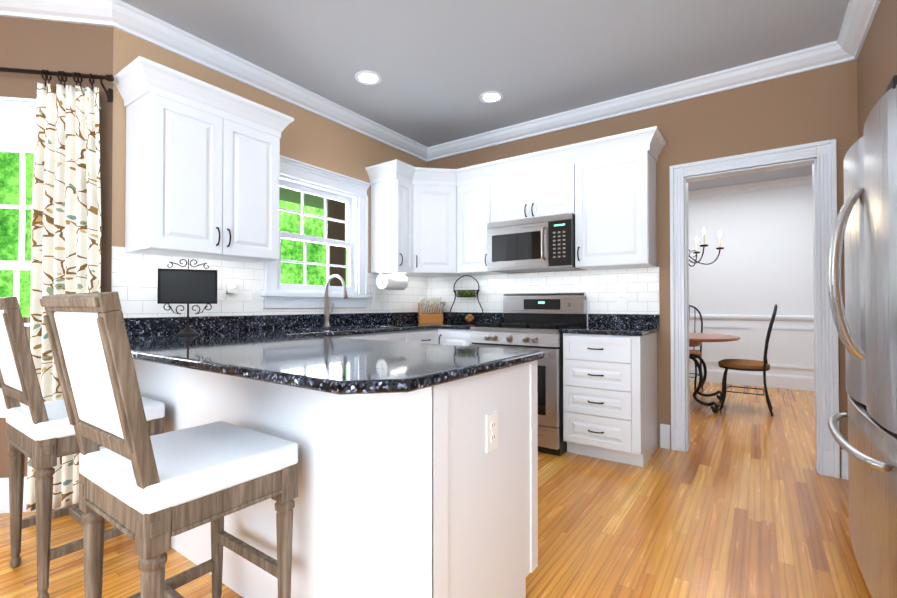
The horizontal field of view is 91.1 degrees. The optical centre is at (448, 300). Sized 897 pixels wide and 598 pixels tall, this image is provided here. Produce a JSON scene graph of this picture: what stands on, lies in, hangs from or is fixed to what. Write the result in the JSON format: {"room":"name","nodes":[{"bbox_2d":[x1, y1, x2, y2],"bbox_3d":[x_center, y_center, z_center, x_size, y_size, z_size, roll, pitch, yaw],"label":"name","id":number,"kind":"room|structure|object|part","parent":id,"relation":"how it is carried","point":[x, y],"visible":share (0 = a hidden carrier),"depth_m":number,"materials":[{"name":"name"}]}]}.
{"room":"kitchen","nodes":[
{"label":"kitchen","id":0,"kind":"room"},
{"bbox_2d":[0,16,113,477],"bbox_3d":[-3.001,-0.251,2.289,2.300,2.740,0.120,0,-1,-10],"label":"wall","id":1,"kind":"structure","parent":0,"point":[33,44],"depth_m":2.40,"materials":[{"name":"brown paint"}]},
{"bbox_2d":[0,96,100,417],"bbox_3d":[-2.710,-0.223,2.309,1.614,1.683,0.178,0,-1,-10],"label":"window","id":2,"kind":"structure","parent":1,"relation":"in","point":[17,123],"depth_m":2.36,"materials":[{"name":"white"}]},
{"bbox_2d":[0,67,113,511],"bbox_3d":[-2.923,-0.064,2.160,1.639,2.293,1.658,0,-1,35],"label":"curtain","id":3,"kind":"object","parent":1,"relation":"attached to","point":[66,230],"visible":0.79,"depth_m":2.31,"materials":[{"name":"beige fabric"}]},
{"bbox_3d":[-2.001,-0.023,2.306,0.260,2.215,0.250,0,-1,35],"label":"curtain panel","id":4,"kind":"part","parent":3,"relation":"part of","materials":[{"name":"beige fabric"}]},
{"bbox_2d":[112,27,425,317],"bbox_3d":[-1.062,-0.235,3.659,0.120,2.740,2.930,0,-1,35],"label":"wall","id":5,"kind":"structure","parent":0,"point":[310,138],"depth_m":3.32,"materials":[{"name":"beige paint"}]},
{"bbox_2d":[122,80,284,262],"bbox_3d":[-1.466,-0.698,2.694,0.323,0.865,0.760,0,-1,35],"label":"upper cabinet","id":6,"kind":"object","parent":5,"relation":"attached to","point":[202,176],"depth_m":2.49,"materials":[{"name":"white wood"}]},
{"bbox_2d":[0,0,431,161],"bbox_3d":[-2.102,-1.557,3.311,1.612,0.105,4.480,0,-1,35],"label":"crown molding","id":7,"kind":"structure","parent":5,"relation":"attached to","point":[118,14],"depth_m":2.74,"materials":[{"name":"white wood"}]},
{"bbox_2d":[111,246,425,317],"bbox_3d":[-1.046,-0.086,3.572,0.006,0.397,2.810,0,-1,35],"label":"tile backsplash","id":8,"kind":"structure","parent":5,"relation":"attached to","point":[134,280],"depth_m":2.90,"materials":[{"name":"white tile"}]},
{"bbox_2d":[224,283,235,301],"bbox_3d":[-1.459,-0.050,2.951,0.031,0.120,0.070,0,-1,35],"label":"electrical outlet plate","id":9,"kind":"object","parent":8,"relation":"attached to","point":[230,289],"depth_m":2.94,"materials":[{"name":"white plastic"}]},
{"bbox_2d":[251,285,259,301],"bbox_3d":[-1.360,-0.046,3.108,0.012,0.116,0.070,0,-1,35],"label":"electrical outlet plate","id":10,"kind":"object","parent":8,"relation":"attached to","point":[255,289],"depth_m":3.11,"materials":[{"name":"white plastic"}]},
{"bbox_2d":[374,290,379,302],"bbox_3d":[-0.662,-0.035,4.103,0.008,0.116,0.070,0,-1,35],"label":"electrical outlet plate","id":11,"kind":"object","parent":8,"relation":"attached to","point":[376,292],"depth_m":4.09,"materials":[{"name":"white plastic"}]},
{"bbox_2d":[124,312,417,335],"bbox_3d":[-1.044,0.164,3.554,0.018,0.100,2.788,0,-1,35],"label":"backsplash","id":12,"kind":"structure","parent":5,"relation":"attached to","point":[134,326],"depth_m":3.06,"materials":[{"name":"black stone"}]},
{"bbox_2d":[261,155,371,307],"bbox_3d":[-1.067,-0.498,3.604,0.180,1.125,1.060,0,-1,35],"label":"window","id":13,"kind":"structure","parent":5,"relation":"in","point":[303,178],"depth_m":3.65,"materials":[{"name":"white wood"}]},
{"bbox_2d":[369,172,416,275],"bbox_3d":[-0.488,-0.683,4.048,0.370,0.865,0.262,0,-1,35],"label":"upper cabinet","id":14,"kind":"object","parent":5,"relation":"attached to","point":[391,192],"depth_m":3.95,"materials":[{"name":"white wood"}]},
{"bbox_2d":[376,272,407,289],"bbox_3d":[-0.514,-0.173,4.037,0.140,0.154,0.320,0,-1,35],"label":"paper towel holder","id":15,"kind":"object","parent":14,"relation":"attached to","point":[391,281],"visible":1,"depth_m":3.96,"materials":[{"name":"white paper"}]},
{"bbox_2d":[0,424,847,512],"bbox_3d":[-0.935,1.020,1.530,5.776,0.180,6.000,0,-1,35],"label":"baseboard","id":16,"kind":"structure","parent":5,"relation":"attached to","point":[664,443],"depth_m":2.34,"materials":[{"name":"white wood"}]},
{"bbox_2d":[405,165,464,175],"bbox_3d":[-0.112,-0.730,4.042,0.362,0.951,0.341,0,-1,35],"label":"crown molding","id":17,"kind":"structure","parent":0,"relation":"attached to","point":[461,171],"depth_m":4.02,"materials":[{"name":"white wood"}]},
{"bbox_2d":[0,380,871,597],"bbox_3d":[-0.127,1.154,3.130,8.400,0.050,9.950,0,-1,35],"label":"floor","id":18,"kind":"structure","parent":0,"point":[741,497],"depth_m":2.16,"materials":[{"name":"brown wood"}]},
{"bbox_2d":[0,296,164,597],"bbox_3d":[-1.567,0.552,1.840,0.466,1.123,0.516,0,-1,35],"label":"stool","id":19,"kind":"object","parent":18,"relation":"on","point":[40,433],"visible":0.54,"depth_m":1.63,"materials":[{"name":"brown wood"}]},
{"bbox_3d":[-1.561,0.275,1.851,0.462,0.481,0.493,0,-1,35],"label":"seat","id":20,"kind":"part","parent":19,"relation":"part of","materials":[{"name":"fabric"}]},
{"bbox_2d":[40,292,297,597],"bbox_3d":[-0.796,0.546,1.284,0.466,1.123,0.516,0,-1,35],"label":"stool","id":21,"kind":"object","parent":18,"relation":"on","point":[146,491],"visible":1,"depth_m":1.16,"materials":[{"name":"brown wood"}]},
{"bbox_3d":[-0.790,0.268,1.296,0.462,0.481,0.493,0,-1,35],"label":"seat","id":22,"kind":"part","parent":21,"relation":"part of","materials":[{"name":"fabric"}]},
{"bbox_2d":[169,368,236,592],"bbox_3d":[-0.805,0.675,2.120,0.862,0.884,0.689,0,-1,35],"label":"base cabinet","id":23,"kind":"object","parent":18,"relation":"on","point":[195,398],"depth_m":1.83,"materials":[{"name":"white wood"}]},
{"bbox_2d":[237,364,537,597],"bbox_3d":[-0.212,0.670,1.661,0.883,0.884,0.671,0,-1,35],"label":"base cabinet","id":24,"kind":"object","parent":18,"relation":"on","point":[409,486],"depth_m":1.34,"materials":[{"name":"white wood"}]},
{"bbox_2d":[128,320,658,403],"bbox_3d":[-0.181,0.222,2.811,2.284,0.032,3.047,0,-1,35],"label":"countertop","id":25,"kind":"structure","parent":24,"relation":"on","point":[367,363],"depth_m":1.57,"materials":[{"name":"black stone"}]},
{"bbox_2d":[157,259,216,334],"bbox_3d":[-1.515,-0.019,2.562,0.163,0.440,0.264,0,-1,35],"label":"stand","id":26,"kind":"object","parent":25,"relation":"on","point":[188,286],"visible":1,"depth_m":2.56,"materials":[{"name":"grey metal"}]},
{"bbox_2d":[323,274,347,326],"bbox_3d":[-0.886,0.005,3.495,0.274,0.417,0.091,0,-1,35],"label":"faucet","id":27,"kind":"object","parent":25,"relation":"on","point":[327,315],"depth_m":3.53,"materials":[{"name":"silver metal"}]},
{"bbox_2d":[418,296,444,322],"bbox_3d":[-0.178,0.093,4.416,0.320,0.259,0.316,0,-1,35],"label":"knife block","id":28,"kind":"object","parent":25,"relation":"on","point":[431,311],"visible":1,"depth_m":4.35,"materials":[{"name":"brown wood"}]},
{"bbox_2d":[449,275,483,322],"bbox_3d":[0.170,-0.010,4.225,0.409,0.460,0.243,0,-1,35],"label":"fruit basket","id":29,"kind":"object","parent":25,"relation":"on","point":[469,318],"visible":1,"depth_m":4.17,"materials":[{"name":"grey metal"}]},
{"bbox_2d":[486,411,497,452],"bbox_3d":[0.141,0.420,1.403,0.008,0.116,0.070,0,-1,35],"label":"electrical outlet plate","id":30,"kind":"object","parent":24,"relation":"attached to","point":[491,418],"depth_m":1.40,"materials":[{"name":"white plastic"}]},
{"bbox_2d":[469,292,586,455],"bbox_3d":[0.644,0.534,3.611,0.752,1.200,0.728,0,-1,35],"label":"range","id":31,"kind":"object","parent":18,"relation":"on","point":[537,321],"visible":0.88,"depth_m":3.37,"materials":[{"name":"silver metal"}]},
{"bbox_2d":[563,332,657,466],"bbox_3d":[1.221,0.688,3.303,0.528,0.884,0.618,0,-1,35],"label":"base cabinet","id":32,"kind":"object","parent":18,"relation":"on","point":[610,410],"depth_m":3.05,"materials":[{"name":"white wood"}]},
{"bbox_2d":[689,305,702,394],"bbox_3d":[3.016,0.611,5.691,0.451,1.107,0.541,0,-1,35],"label":"dining chair","id":33,"kind":"object","parent":18,"relation":"on","point":[697,352],"visible":0.29,"depth_m":5.68,"materials":[{"name":"grey metal"}]},
{"bbox_2d":[689,333,739,412],"bbox_3d":[2.609,0.772,4.969,1.150,0.755,1.150,0,-1,35],"label":"dining table","id":34,"kind":"object","parent":18,"relation":"on","point":[696,339],"visible":0.33,"depth_m":4.71,"materials":[{"name":"brown wood"}]},
{"bbox_2d":[718,304,776,416],"bbox_3d":[3.124,0.599,4.608,0.520,1.107,0.450,0,-1,35],"label":"dining chair","id":35,"kind":"object","parent":18,"relation":"on","point":[746,365],"visible":0.98,"depth_m":4.48,"materials":[{"name":"grey metal"}]},
{"bbox_2d":[828,75,896,597],"bbox_3d":[1.847,0.227,1.438,0.911,1.765,0.920,0,-1,35],"label":"refrigerator","id":36,"kind":"object","parent":18,"relation":"on","point":[865,230],"visible":1,"depth_m":1.47,"materials":[{"name":"silver metal"}]},
{"bbox_2d":[121,0,848,209],"bbox_3d":[-0.127,-1.636,3.162,8.400,0.050,9.950,0,-1,35],"label":"ceiling","id":37,"kind":"structure","parent":0,"point":[440,67],"depth_m":2.80,"materials":[{"name":"grey paint"}]},
{"bbox_2d":[355,70,381,84],"bbox_3d":[-0.579,-1.604,3.181,0.195,0.011,0.195,0,-1,26],"label":"recessed light","id":38,"kind":"object","parent":37,"relation":"in","point":[366,77],"depth_m":3.17,"materials":[{"name":"white"}]},
{"bbox_2d":[479,91,503,102],"bbox_3d":[0.339,-1.601,3.476,0.195,0.011,0.195,0,-1,26],"label":"recessed light","id":39,"kind":"object","parent":37,"relation":"in","point":[489,96],"depth_m":3.47,"materials":[{"name":"white"}]},
{"bbox_2d":[689,228,723,266],"bbox_3d":[2.625,-0.990,4.978,0.825,1.201,0.797,0,-1,35],"label":"chandelier","id":40,"kind":"object","parent":37,"relation":"hanging from","point":[704,245],"visible":0.29,"depth_m":4.82,"materials":[{"name":"grey metal"}]},
{"bbox_2d":[426,60,857,477],"bbox_3d":[1.247,-0.234,3.751,3.550,2.740,0.120,0,-1,35],"label":"wall","id":41,"kind":"structure","parent":0,"point":[815,105],"depth_m":3.17,"materials":[{"name":"brown paint"}]},
{"bbox_2d":[413,168,460,276],"bbox_3d":[-0.150,-0.680,4.261,0.677,0.865,0.657,0,-1,35],"label":"upper cabinet","id":42,"kind":"object","parent":41,"relation":"attached to","point":[437,193],"depth_m":4.07,"materials":[{"name":"white wood"}]},
{"bbox_2d":[461,172,506,275],"bbox_3d":[0.284,-0.682,4.131,0.407,0.865,0.371,0,-1,35],"label":"upper cabinet","id":43,"kind":"object","parent":41,"relation":"attached to","point":[475,186],"depth_m":3.99,"materials":[{"name":"white wood"}]},
{"bbox_2d":[489,156,576,222],"bbox_3d":[0.774,-0.897,3.814,0.762,0.442,0.328,0,-1,35],"label":"upper cabinet","id":44,"kind":"object","parent":41,"relation":"attached to","point":[549,187],"depth_m":3.66,"materials":[{"name":"white wood"}]},
{"bbox_2d":[487,213,585,272],"bbox_3d":[0.736,-0.464,3.754,0.752,0.416,0.444,0,-1,35],"label":"microwave","id":45,"kind":"object","parent":44,"relation":"attached to","point":[540,244],"visible":1,"depth_m":3.60,"materials":[{"name":"silver metal"}]},
{"bbox_2d":[426,267,659,325],"bbox_3d":[0.697,0.005,4.058,2.282,0.508,0.006,0,-1,35],"label":"tile backsplash","id":46,"kind":"structure","parent":41,"relation":"attached to","point":[600,287],"depth_m":3.83,"materials":[{"name":"white tile"}]},
{"bbox_2d":[617,288,625,301],"bbox_3d":[1.399,-0.041,3.556,0.070,0.116,0.007,0,-1,35],"label":"electrical outlet plate","id":47,"kind":"object","parent":46,"relation":"attached to","point":[621,292],"depth_m":3.55,"materials":[{"name":"white plastic"}]},
{"bbox_2d":[443,312,659,327],"bbox_3d":[0.690,0.170,4.049,2.284,0.100,0.020,0,-1,35],"label":"backsplash","id":48,"kind":"structure","parent":41,"relation":"attached to","point":[614,320],"depth_m":3.59,"materials":[{"name":"black stone"}]},
{"bbox_2d":[575,140,656,269],"bbox_3d":[1.303,-0.690,3.439,0.532,0.865,0.328,0,-1,35],"label":"upper cabinet","id":49,"kind":"object","parent":41,"relation":"attached to","point":[616,225],"depth_m":3.29,"materials":[{"name":"white wood"}]},
{"bbox_2d":[428,42,859,159],"bbox_3d":[1.179,-1.553,3.675,3.316,0.105,0.105,0,-1,35],"label":"crown molding","id":50,"kind":"structure","parent":41,"relation":"attached to","point":[820,56],"depth_m":3.36,"materials":[{"name":"white wood"}]},
{"bbox_2d":[670,139,839,478],"bbox_3d":[2.123,0.054,3.132,0.958,2.150,0.184,0,-1,35],"label":"door frame","id":51,"kind":"structure","parent":41,"relation":"attached to","point":[820,157],"depth_m":2.94,"materials":[{"name":"white wood"}]},
{"bbox_2d":[688,185,813,376],"bbox_3d":[3.966,-0.206,6.177,4.240,2.740,0.120,0,-1,35],"label":"wall","id":52,"kind":"structure","parent":0,"point":[762,264],"depth_m":5.96,"materials":[{"name":"white paint"}]},
{"bbox_2d":[688,175,811,199],"bbox_3d":[3.901,-1.525,6.101,4.000,0.105,0.105,0,-1,35],"label":"crown molding","id":53,"kind":"structure","parent":52,"relation":"attached to","point":[758,186],"depth_m":5.91,"materials":[{"name":"white wood"}]},
{"bbox_2d":[689,314,813,390],"bbox_3d":[4.115,0.681,5.970,4.470,0.960,0.030,0,-1,35],"label":"trim","id":54,"kind":"structure","parent":52,"relation":"attached to","point":[795,382],"depth_m":5.92,"materials":[{"name":"white wood"}]},
{"bbox_2d":[857,0,896,138],"bbox_3d":[2.331,-0.251,2.311,0.120,2.740,0.985,0,-1,35],"label":"wall","id":55,"kind":"structure","parent":0,"point":[877,65],"depth_m":2.30,"materials":[{"name":"brown paint"}]},
{"bbox_2d":[832,0,880,59],"bbox_3d":[2.174,-1.568,2.299,0.105,0.105,0.970,0,-1,35],"label":"crown molding","id":56,"kind":"structure","parent":55,"relation":"attached to","point":[847,45],"depth_m":2.51,"materials":[{"name":"white wood"}]},
{"label":"outside","id":57,"kind":"structure","parent":0,"visible":0},
{"bbox_2d":[0,152,346,344],"bbox_3d":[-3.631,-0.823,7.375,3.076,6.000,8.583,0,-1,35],"label":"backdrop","id":58,"kind":"structure","parent":57,"point":[291,273],"depth_m":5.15,"materials":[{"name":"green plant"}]},
{"bbox_2d":[327,199,345,285],"bbox_3d":[-1.706,-0.830,6.676,0.285,6.004,0.364,0,-1,-1],"label":"trunk","id":59,"kind":"object","parent":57,"point":[336,210],"visible":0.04,"depth_m":6.49,"materials":[{"name":"brown"}]}
]}

